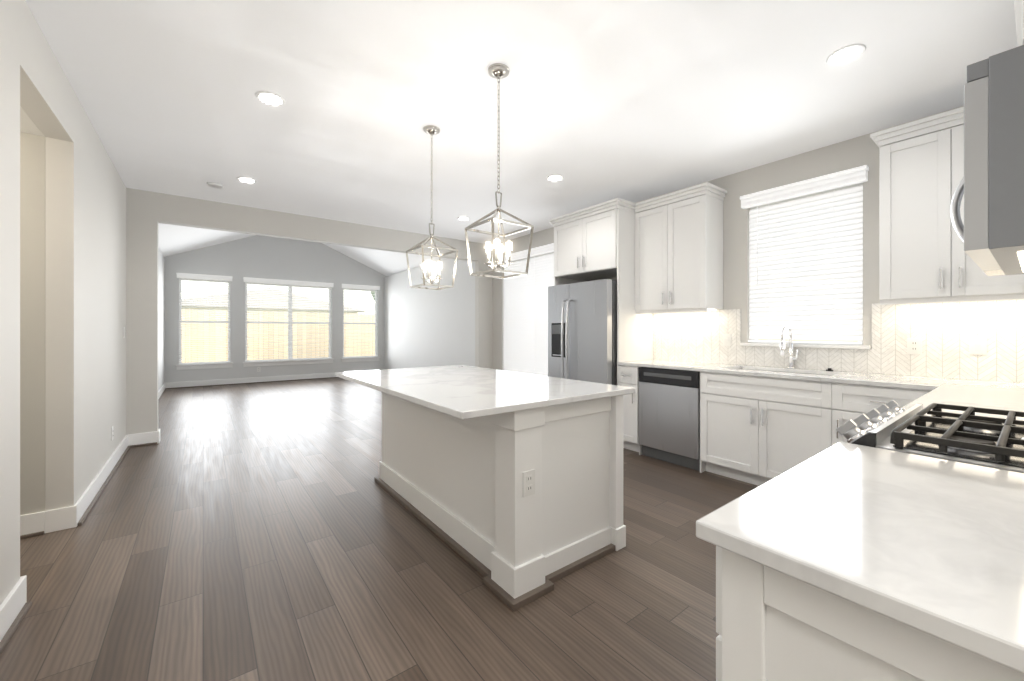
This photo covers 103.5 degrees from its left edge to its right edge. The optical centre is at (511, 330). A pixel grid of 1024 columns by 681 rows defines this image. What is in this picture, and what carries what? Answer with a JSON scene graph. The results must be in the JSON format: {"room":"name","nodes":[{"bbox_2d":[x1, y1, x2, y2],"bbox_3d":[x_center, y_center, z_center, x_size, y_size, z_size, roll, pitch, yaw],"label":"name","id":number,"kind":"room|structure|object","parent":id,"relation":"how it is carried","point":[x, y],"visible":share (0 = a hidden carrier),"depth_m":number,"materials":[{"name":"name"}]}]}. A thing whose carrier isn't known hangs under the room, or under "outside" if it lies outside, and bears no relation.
{"room":"kitchen","nodes":[
{"label":"kitchen","id":0,"kind":"room"},
{"bbox_2d":[20,106,44,136],"bbox_3d":[-3.354,-1.235,1.514,1.949,0.090,1.180,0,0,-37],"label":"ceiling","id":1,"kind":"structure","parent":0,"point":[28,125],"depth_m":2.34,"materials":[{"name":"paint"}]},
{"bbox_2d":[0,0,127,604],"bbox_3d":[-3.094,-0.140,2.877,0.120,2.760,14.570,0,0,-37],"label":"wall","id":2,"kind":"structure","parent":0,"point":[88,272],"depth_m":2.49,"materials":[{"name":"grey paint"}]},
{"bbox_2d":[0,373,339,654],"bbox_3d":[-1.933,1.173,3.746,6.680,0.135,14.300,0,0,-37],"label":"baseboard","id":3,"kind":"structure","parent":2,"relation":"attached to","point":[15,605],"depth_m":2.61,"materials":[{"name":"white wood"}]},
{"bbox_2d":[128,188,491,433],"bbox_3d":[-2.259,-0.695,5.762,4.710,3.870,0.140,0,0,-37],"label":"wall","id":4,"kind":"structure","parent":0,"point":[416,328],"depth_m":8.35,"materials":[{"name":"grey paint"}]},
{"bbox_2d":[176,278,232,369],"bbox_3d":[-6.859,-0.158,9.037,1.020,2.005,0.170,0,0,-37],"label":"window","id":5,"kind":"structure","parent":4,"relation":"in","point":[185,366],"depth_m":8.98,"materials":[{"name":"clear glass"}]},
{"bbox_2d":[176,273,232,363],"bbox_3d":[-6.829,-0.264,8.997,0.992,1.956,0.130,0,0,-37],"label":"window blind","id":6,"kind":"object","parent":5,"relation":"attached to","point":[203,277],"visible":1,"depth_m":8.99,"materials":[{"name":"white plastic"}]},
{"bbox_2d":[243,282,333,366],"bbox_3d":[-5.516,-0.158,10.063,2.000,2.005,0.170,0,0,-37],"label":"window","id":7,"kind":"structure","parent":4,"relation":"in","point":[291,361],"depth_m":10.05,"materials":[{"name":"clear glass"}]},
{"bbox_2d":[243,277,333,360],"bbox_3d":[-5.486,-0.264,10.024,1.972,1.956,0.130,0,0,-37],"label":"window blind","id":8,"kind":"object","parent":7,"relation":"attached to","point":[284,282],"visible":1,"depth_m":10.01,"materials":[{"name":"white plastic"}]},
{"bbox_2d":[341,288,379,361],"bbox_3d":[-4.166,-0.158,11.096,1.040,2.005,0.170,0,0,-37],"label":"window","id":9,"kind":"structure","parent":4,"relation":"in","point":[359,359],"depth_m":11.10,"materials":[{"name":"clear glass"}]},
{"bbox_2d":[341,284,379,356],"bbox_3d":[-4.136,-0.264,11.056,1.012,1.956,0.130,0,0,-37],"label":"blind","id":10,"kind":"object","parent":9,"relation":"attached to","point":[352,286],"visible":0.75,"depth_m":11.06,"materials":[{"name":"white plastic"}]},
{"bbox_2d":[0,378,757,680],"bbox_3d":[-1.930,1.270,3.767,6.950,0.060,14.570,0,0,-37],"label":"floor","id":11,"kind":"structure","parent":0,"point":[270,531],"depth_m":2.03,"materials":[{"name":"brown wood"}]},
{"bbox_2d":[374,393,630,610],"bbox_3d":[-0.232,0.798,2.823,0.888,0.884,1.944,0,0,-37],"label":"kitchen island","id":12,"kind":"object","parent":11,"relation":"on","point":[508,485],"depth_m":2.16,"materials":[{"name":"white wood"}]},
{"bbox_2d":[335,365,634,420],"bbox_3d":[-0.339,0.339,2.727,1.135,0.030,1.946,0,0,-37],"label":"island countertop","id":13,"kind":"structure","parent":12,"relation":"on","point":[464,392],"depth_m":2.27,"materials":[{"name":"white stone"}]},
{"bbox_2d":[548,279,616,384],"bbox_3d":[0.969,0.352,4.731,0.833,1.775,0.910,0,0,-37],"label":"refrigerator","id":14,"kind":"object","parent":11,"relation":"on","point":[582,331],"visible":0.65,"depth_m":4.43,"materials":[{"name":"silver metal"}]},
{"bbox_2d":[617,364,675,454],"bbox_3d":[1.433,0.798,4.306,0.648,0.884,0.260,0,0,-37],"label":"base cabinet","id":15,"kind":"object","parent":11,"relation":"on","point":[627,374],"depth_m":4.09,"materials":[{"name":"white wood"}]},
{"bbox_2d":[639,367,699,470],"bbox_3d":[1.692,0.799,3.956,0.647,0.881,0.606,0,0,-37],"label":"dishwasher","id":16,"kind":"object","parent":11,"relation":"on","point":[669,415],"visible":0.67,"depth_m":3.73,"materials":[{"name":"silver metal"}]},
{"bbox_2d":[696,368,815,483],"bbox_3d":[2.186,0.798,3.321,0.648,0.884,0.999,0,0,-37],"label":"base cabinet","id":17,"kind":"object","parent":11,"relation":"on","point":[752,427],"depth_m":3.17,"materials":[{"name":"white wood"}]},
{"bbox_2d":[617,360,951,387],"bbox_3d":[2.055,0.340,3.485,0.658,0.030,2.320,0,0,-37],"label":"countertop","id":18,"kind":"structure","parent":17,"relation":"on","point":[689,365],"depth_m":3.11,"materials":[{"name":"white stone"}]},
{"bbox_2d":[780,324,797,368],"bbox_3d":[2.334,0.136,3.404,0.238,0.376,0.088,0,0,-37],"label":"faucet","id":19,"kind":"object","parent":18,"relation":"on","point":[782,350],"visible":1,"depth_m":3.44,"materials":[{"name":"silver metal"}]},
{"bbox_2d":[752,368,831,375],"bbox_3d":[2.195,0.452,3.327,0.422,0.218,0.772,0,0,-37],"label":"sink","id":20,"kind":"object","parent":18,"relation":"in","point":[753,369],"depth_m":3.48,"materials":[{"name":"silver metal"}]},
{"bbox_2d":[716,552,1023,680],"bbox_3d":[0.853,0.798,0.685,0.786,0.884,0.648,0,0,-37],"label":"base cabinet","id":21,"kind":"object","parent":11,"relation":"on","point":[769,627],"depth_m":0.60,"materials":[{"name":"white wood"}]},
{"bbox_2d":[696,440,1023,679],"bbox_3d":[0.838,0.340,0.680,0.818,0.030,0.658,0,0,-37],"label":"countertop","id":22,"kind":"structure","parent":21,"relation":"on","point":[929,547],"depth_m":0.64,"materials":[{"name":"white stone"}]},
{"bbox_2d":[816,380,923,451],"bbox_3d":[2.581,0.798,2.765,0.697,0.884,0.598,0,0,-37],"label":"base cabinet","id":23,"kind":"object","parent":11,"relation":"on","point":[838,402],"depth_m":2.72,"materials":[{"name":"white wood"}]},
{"bbox_2d":[900,376,1023,420],"bbox_3d":[2.496,0.340,1.947,1.826,0.030,0.658,0,0,-37],"label":"countertop","id":24,"kind":"structure","parent":23,"relation":"on","point":[992,394],"depth_m":2.02,"materials":[{"name":"white stone"}]},
{"bbox_2d":[898,388,931,406],"bbox_3d":[2.238,0.798,1.768,1.196,0.884,0.687,0,0,-37],"label":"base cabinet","id":25,"kind":"object","parent":11,"relation":"on","point":[925,389],"depth_m":2.45,"materials":[{"name":"white wood"}]},
{"bbox_2d":[836,400,1023,472],"bbox_3d":[1.450,0.757,1.182,0.750,0.966,0.708,0,0,-37],"label":"range","id":26,"kind":"object","parent":11,"relation":"on","point":[968,436],"visible":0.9,"depth_m":1.17,"materials":[{"name":"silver metal"}]},
{"bbox_2d":[25,0,1017,275],"bbox_3d":[-1.155,-2.095,4.359,5.000,1.150,14.570,0,0,-37],"label":"ceiling","id":27,"kind":"structure","parent":0,"point":[633,101],"depth_m":2.58,"materials":[{"name":"paint"}]},
{"bbox_2d":[207,182,222,188],"bbox_3d":[-3.079,-1.507,4.192,0.140,0.024,0.140,0,0,-37],"label":"ceiling vent","id":28,"kind":"object","parent":27,"relation":"in","point":[215,185],"visible":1,"depth_m":4.16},
{"bbox_2d":[237,177,256,182],"bbox_3d":[-2.674,-1.516,4.073,0.170,0.007,0.170,0,0,-37],"label":"recessed light","id":29,"kind":"object","parent":27,"relation":"in","point":[246,179],"visible":0.98,"depth_m":4.07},
{"bbox_2d":[255,91,284,105],"bbox_3d":[-1.581,-1.516,2.643,0.170,0.007,0.170,0,0,-37],"label":"recessed light","id":30,"kind":"object","parent":27,"relation":"in","point":[270,98],"visible":1,"depth_m":2.63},
{"bbox_2d":[406,125,457,289],"bbox_3d":[-0.606,-0.921,3.049,0.296,1.195,0.296,0,0,-37],"label":"pendant light","id":31,"kind":"object","parent":27,"relation":"hanging from","point":[431,130],"visible":1,"depth_m":3.04,"materials":[{"name":"silver metal"}]},
{"bbox_2d":[457,217,469,219],"bbox_3d":[-0.655,-1.516,5.466,0.170,0.007,0.170,0,0,-37],"label":"recessed light","id":32,"kind":"object","parent":27,"relation":"in","point":[463,218],"visible":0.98,"depth_m":5.45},
{"bbox_2d":[464,63,533,278],"bbox_3d":[-0.078,-0.921,2.357,0.296,1.195,0.296,0,0,-37],"label":"pendant light","id":33,"kind":"object","parent":27,"relation":"hanging from","point":[497,71],"visible":1,"depth_m":2.35,"materials":[{"name":"silver metal"}]},
{"bbox_2d":[547,175,563,180],"bbox_3d":[0.429,-1.516,4.016,0.170,0.007,0.170,0,0,-37],"label":"recessed light","id":34,"kind":"object","parent":27,"relation":"in","point":[555,177],"visible":1,"depth_m":4.00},
{"bbox_2d":[826,44,865,64],"bbox_3d":[1.837,-1.516,2.223,0.170,0.007,0.170,0,0,-37],"label":"recessed light","id":35,"kind":"object","parent":27,"relation":"in","point":[846,54],"visible":1,"depth_m":2.21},
{"bbox_2d":[492,106,1005,381],"bbox_3d":[-0.049,-0.140,6.905,0.150,2.760,11.870,0,0,-37],"label":"wall","id":36,"kind":"structure","parent":0,"point":[859,151],"depth_m":3.73,"materials":[{"name":"grey paint"}]},
{"bbox_2d":[503,243,553,375],"bbox_3d":[0.340,-0.263,6.264,0.130,1.998,1.772,0,0,-37],"label":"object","id":37,"kind":"object","parent":36,"relation":"attached to","point":[525,325],"visible":0.71,"depth_m":6.42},
{"bbox_2d":[505,252,553,263],"bbox_3d":[0.380,-0.158,6.295,0.170,2.045,1.800,0,0,-37],"label":"window","id":38,"kind":"structure","parent":36,"relation":"in","point":[532,257],"depth_m":6.36,"materials":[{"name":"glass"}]},
{"bbox_2d":[552,204,631,280],"bbox_3d":[1.057,-0.988,4.798,0.648,0.655,0.940,0,0,-37],"label":"upper cabinet","id":39,"kind":"object","parent":36,"relation":"attached to","point":[596,244],"depth_m":4.49,"materials":[{"name":"white wood"}]},
{"bbox_2d":[632,188,723,311],"bbox_3d":[1.711,-0.762,4.190,0.348,1.105,0.780,0,0,-37],"label":"upper cabinet","id":40,"kind":"object","parent":36,"relation":"attached to","point":[677,241],"depth_m":3.99,"materials":[{"name":"white wood"}]},
{"bbox_2d":[723,334,730,345],"bbox_3d":[2.098,0.090,3.946,0.010,0.118,0.075,0,0,-37],"label":"switch","id":41,"kind":"object","parent":36,"relation":"attached to","point":[726,339],"visible":1,"depth_m":3.94,"materials":[{"name":"white plastic"}]},
{"bbox_2d":[740,165,870,348],"bbox_3d":[2.500,-0.560,3.497,0.200,1.404,0.940,0,0,-37],"label":"window","id":42,"kind":"structure","parent":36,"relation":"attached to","point":[806,260],"depth_m":3.44,"materials":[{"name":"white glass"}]},
{"bbox_2d":[907,338,921,353],"bbox_3d":[2.895,0.110,2.905,0.008,0.118,0.075,0,0,-37],"label":"outlet","id":43,"kind":"object","parent":36,"relation":"attached to","point":[914,345],"visible":1,"depth_m":2.90,"materials":[{"name":"white plastic"}]},
{"bbox_2d":[876,116,1023,303],"bbox_3d":[2.895,-0.762,2.641,0.348,1.105,0.680,0,0,-37],"label":"upper cabinet","id":44,"kind":"object","parent":36,"relation":"attached to","point":[923,259],"depth_m":2.63,"materials":[{"name":"white wood"}]},
{"bbox_2d":[1014,0,1023,46],"bbox_3d":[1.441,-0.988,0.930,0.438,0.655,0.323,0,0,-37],"label":"upper cabinet","id":45,"kind":"object","parent":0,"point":[1019,4],"depth_m":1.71,"materials":[{"name":"white wood"}]},
{"bbox_2d":[950,45,1023,275],"bbox_3d":[1.519,-0.423,1.092,0.756,0.463,0.483,0,0,-37],"label":"microwave","id":46,"kind":"object","parent":45,"relation":"attached to","point":[990,231],"visible":1,"depth_m":0.96,"materials":[{"name":"silver metal"}]},
{"label":"outside","id":47,"kind":"structure","parent":0,"visible":0},
{"bbox_3d":[-2.102,1.380,10.981,70.000,0.120,60.000,0,0,-37],"label":"ground","id":48,"kind":"structure","parent":47,"visible":0},
{"bbox_2d":[182,289,365,313],"bbox_3d":[-15.838,-0.570,25.655,11.000,3.780,6.600,0,0,-37],"label":"house","id":49,"kind":"structure","parent":48,"relation":"on","point":[212,306],"depth_m":23.01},
{"bbox_2d":[182,310,857,362],"bbox_3d":[-0.613,0.355,4.095,28.000,1.930,23.250,0,0,-37],"label":"fence","id":50,"kind":"object","parent":48,"relation":"on","point":[197,353],"depth_m":13.15,"materials":[{"name":"brown wood"}]}
]}

